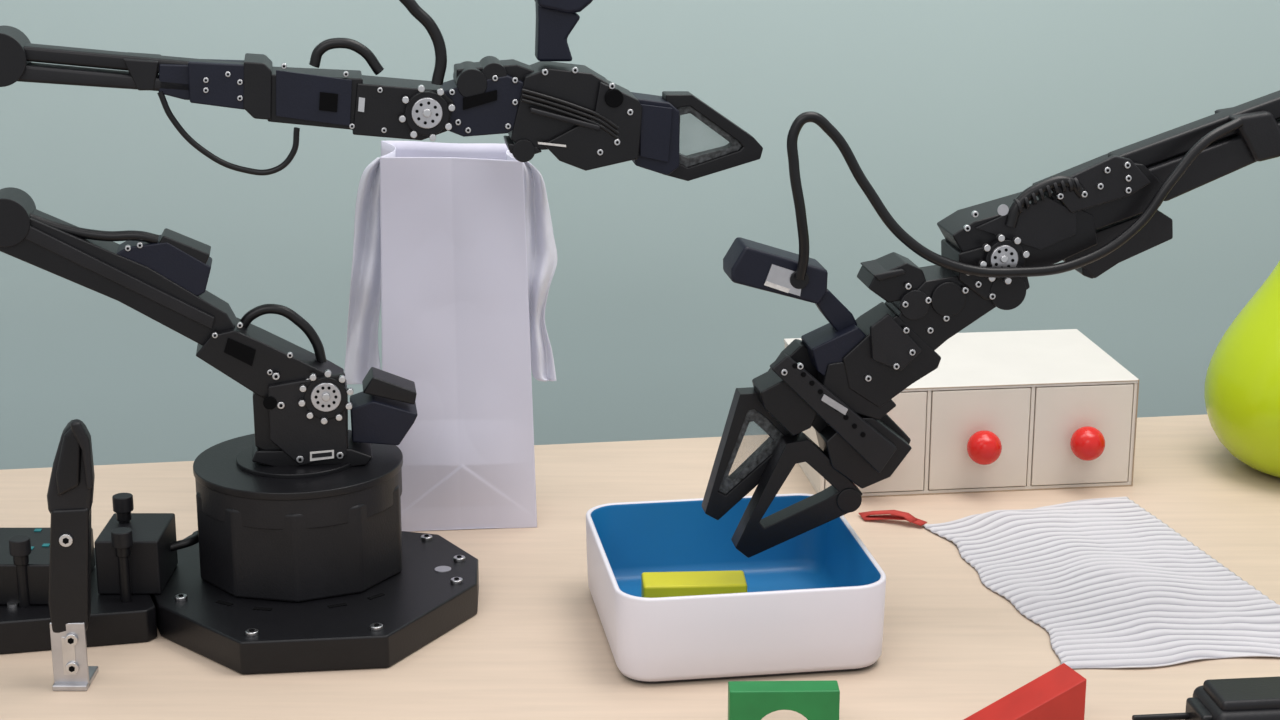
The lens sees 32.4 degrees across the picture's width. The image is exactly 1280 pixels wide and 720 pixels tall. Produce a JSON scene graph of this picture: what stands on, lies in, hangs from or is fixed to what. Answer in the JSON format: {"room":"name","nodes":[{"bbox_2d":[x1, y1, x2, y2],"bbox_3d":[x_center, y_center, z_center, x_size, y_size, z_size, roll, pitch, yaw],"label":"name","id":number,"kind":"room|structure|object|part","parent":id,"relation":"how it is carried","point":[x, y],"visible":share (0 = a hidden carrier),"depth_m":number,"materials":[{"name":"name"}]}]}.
{"room":"workspace","nodes":[
{"label":"workspace","id":0,"kind":"room"},
{"bbox_2d":[0,0,1279,469],"bbox_3d":[0.130,-0.692,2.739,6.400,2.850,0.080,-2,16,-8],"label":"wall","id":1,"kind":"structure","parent":0,"point":[944,107],"depth_m":2.81,"materials":[{"name":"teal paint"}]},
{"bbox_3d":[0.413,1.215,1.312,6.908,0.050,4.806,0,16,0],"label":"floor","id":2,"kind":"structure","parent":0,"visible":0},
{"bbox_2d":[0,414,1279,719],"bbox_3d":[0.173,0.580,2.094,3.200,0.750,1.000,-2,16,-8],"label":"work table","id":3,"kind":"object","parent":2,"relation":"on","point":[536,646],"visible":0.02,"depth_m":1.93,"materials":[{"name":"brown wood"}]},
{"bbox_2d":[47,419,98,690],"bbox_3d":[-0.462,0.156,1.793,0.046,0.230,0.041,0,16,0],"label":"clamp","id":4,"kind":"object","parent":3,"relation":"on","point":[70,492],"visible":1,"depth_m":1.78,"materials":[{"name":"black plastic"}]},
{"bbox_2d":[0,493,198,653],"bbox_3d":[-0.509,0.177,1.948,0.242,0.105,0.185,0,16,0],"label":"controller mount","id":5,"kind":"object","parent":3,"relation":"on","point":[134,556],"visible":0.81,"depth_m":1.90,"materials":[{"name":"black plastic"}]},
{"bbox_3d":[-0.520,0.213,1.958,0.201,0.030,0.185,0,16,0],"label":"mount plate","id":6,"kind":"part","parent":5,"relation":"part of","materials":[{"name":"black plastic"}]},
{"bbox_2d":[0,0,762,673],"bbox_3d":[-0.268,-0.062,1.894,0.752,0.594,0.288,0,16,0],"label":"robot arm","id":7,"kind":"object","parent":3,"relation":"on","point":[302,560],"visible":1,"depth_m":1.90,"materials":[{"name":"black plastic"}]},
{"bbox_3d":[-0.396,-0.096,1.906,0.047,0.031,0.034,-2,16,-8],"label":"servo lid","id":8,"kind":"part","parent":7,"relation":"part of","materials":[{"name":"black plastic"}]},
{"bbox_3d":[-0.306,0.092,1.972,0.186,0.007,0.186,0,16,0],"label":"turret lid","id":9,"kind":"part","parent":7,"relation":"part of","materials":[{"name":"black plastic"}]},
{"bbox_3d":[-0.292,0.052,1.932,0.067,0.082,0.006,-2,16,-8],"label":"shoulder plate","id":10,"kind":"part","parent":7,"relation":"part of","materials":[{"name":"black plastic"}]},
{"bbox_3d":[-0.300,0.209,1.970,0.310,0.030,0.290,0,16,0],"label":"plate","id":11,"kind":"part","parent":7,"relation":"part of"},
{"bbox_2d":[312,452,331,457],"bbox_3d":[-0.280,0.084,1.937,0.018,0.005,0.001,-2,16,-8],"label":"print","id":12,"kind":"object","parent":7,"relation":"on","point":[314,454],"depth_m":1.94,"materials":[{"name":"plastic"}]},
{"bbox_3d":[-0.072,-0.308,1.897,0.037,0.099,0.026,-2,16,-8],"label":"camera post","id":13,"kind":"part","parent":7,"relation":"part of","materials":[{"name":"black plastic"}]},
{"bbox_2d":[344,141,556,531],"bbox_3d":[-0.186,-0.024,2.164,0.210,0.374,0.096,-2,16,-6],"label":"gift bag","id":14,"kind":"object","parent":3,"relation":"on","point":[454,243],"visible":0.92,"depth_m":2.13,"materials":[{"name":"white paper"}]},
{"bbox_2d":[586,493,885,682],"bbox_3d":[0.079,0.197,1.925,0.230,0.079,0.240,-2,16,-8],"label":"tray","id":15,"kind":"object","parent":3,"relation":"on","point":[813,601],"visible":0.92,"depth_m":1.83,"materials":[{"name":"white plastic"}]},
{"bbox_2d":[641,570,746,597],"bbox_3d":[0.048,0.209,1.937,0.091,0.036,0.036,-1,16,-3],"label":"block","id":16,"kind":"object","parent":15,"relation":"in","point":[688,583],"visible":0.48,"depth_m":1.92,"materials":[{"name":"paint"}]},
{"bbox_2d":[728,680,839,719],"bbox_3d":[0.112,0.274,1.724,0.086,0.040,0.022,0,16,0],"label":"block","id":17,"kind":"object","parent":3,"relation":"on","point":[747,700],"visible":1,"depth_m":1.71,"materials":[{"name":"paint"}]},
{"bbox_2d":[784,329,1138,497],"bbox_3d":[0.340,0.059,2.348,0.334,0.116,0.241,-2,16,-7],"label":"drawer box","id":18,"kind":"object","parent":3,"relation":"on","point":[1002,411],"visible":0.69,"depth_m":2.27,"materials":[{"name":"white wood"}]},
{"bbox_3d":[0.241,0.085,2.256,0.103,0.106,0.006,-2,16,-7],"label":"drawer","id":19,"kind":"part","parent":18,"relation":"part of","materials":[{"name":"white wood"}]},
{"bbox_3d":[0.350,0.081,2.269,0.103,0.106,0.006,-2,16,-7],"label":"drawer","id":20,"kind":"part","parent":18,"relation":"part of","materials":[{"name":"white wood"}]},
{"bbox_3d":[0.352,0.090,2.251,0.036,0.036,0.036,0,16,0],"label":"knob","id":21,"kind":"part","parent":18,"relation":"part of","materials":[{"name":"red plastic"}]},
{"bbox_3d":[0.458,0.077,2.283,0.103,0.106,0.006,-2,16,-7],"label":"drawer","id":22,"kind":"part","parent":18,"relation":"part of","materials":[{"name":"white wood"}]},
{"bbox_3d":[0.461,0.086,2.264,0.036,0.036,0.036,0,16,0],"label":"knob","id":23,"kind":"part","parent":18,"relation":"part of","materials":[{"name":"red plastic"}]},
{"bbox_2d":[702,90,1279,557],"bbox_3d":[0.629,-0.029,1.889,1.120,0.533,0.288,-4,16,-15],"label":"robot arm","id":24,"kind":"object","parent":3,"relation":"on","point":[841,380],"visible":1,"depth_m":1.86,"materials":[{"name":"black plastic"}]},
{"bbox_2d":[764,281,789,292],"bbox_3d":[0.114,-0.061,1.834,0.022,0.011,0.001,-2,16,-8],"label":"print","id":25,"kind":"object","parent":24,"relation":"on","point":[770,286],"depth_m":1.83,"materials":[{"name":"paper"}]},
{"bbox_2d":[790,270,808,288],"bbox_3d":[0.132,-0.069,1.840,0.016,0.016,0.014,-2,16,-8],"label":"socket","id":26,"kind":"object","parent":24,"relation":"attached to","point":[799,279],"depth_m":1.83,"materials":[{"name":"black plastic"}]},
{"bbox_3d":[0.164,0.045,1.868,0.110,0.107,0.012,-2,16,-8],"label":"gripper rail","id":27,"kind":"part","parent":24,"relation":"part of","materials":[{"name":"black plastic"}]},
{"bbox_3d":[0.162,-0.043,1.870,0.043,0.038,0.020,-2,16,-8],"label":"camera bracket arm","id":28,"kind":"part","parent":24,"relation":"part of","materials":[{"name":"black plastic"}]},
{"bbox_3d":[0.172,0.041,1.910,0.125,0.120,0.024,-2,16,-8],"label":"gripper plate","id":29,"kind":"part","parent":24,"relation":"part of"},
{"bbox_3d":[0.386,-0.148,1.849,0.088,0.047,0.008,-2,16,-8],"label":"servo plate","id":30,"kind":"part","parent":24,"relation":"part of","materials":[{"name":"black plastic"}]},
{"bbox_2d":[964,663,1086,719],"bbox_3d":[0.295,0.269,1.722,0.100,0.050,0.034,-2,16,-9],"label":"block","id":31,"kind":"object","parent":3,"relation":"on","point":[1059,693],"visible":1,"depth_m":1.71,"materials":[{"name":"paint"}]},
{"bbox_2d":[859,496,1279,668],"bbox_3d":[0.410,0.198,2.044,0.286,0.011,0.430,-4,16,-13],"label":"cloth","id":32,"kind":"object","parent":3,"relation":"on","point":[1111,584],"visible":1,"depth_m":2.02,"materials":[{"name":"white fabric"}]},
{"bbox_2d":[1132,676,1279,719],"bbox_3d":[0.587,0.280,1.690,0.412,0.047,0.081,2,16,8],"label":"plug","id":33,"kind":"object","parent":3,"relation":"on","point":[1257,698],"visible":1,"depth_m":1.69,"materials":[{"name":"black plastic"}]},
{"bbox_2d":[1204,260,1279,477],"bbox_3d":[0.724,-0.049,2.313,0.242,0.342,0.242,0,16,0],"label":"pear ornament","id":34,"kind":"object","parent":3,"relation":"on","point":[1242,384],"visible":1,"depth_m":2.28,"materials":[{"name":"green ceramic"}]}
]}

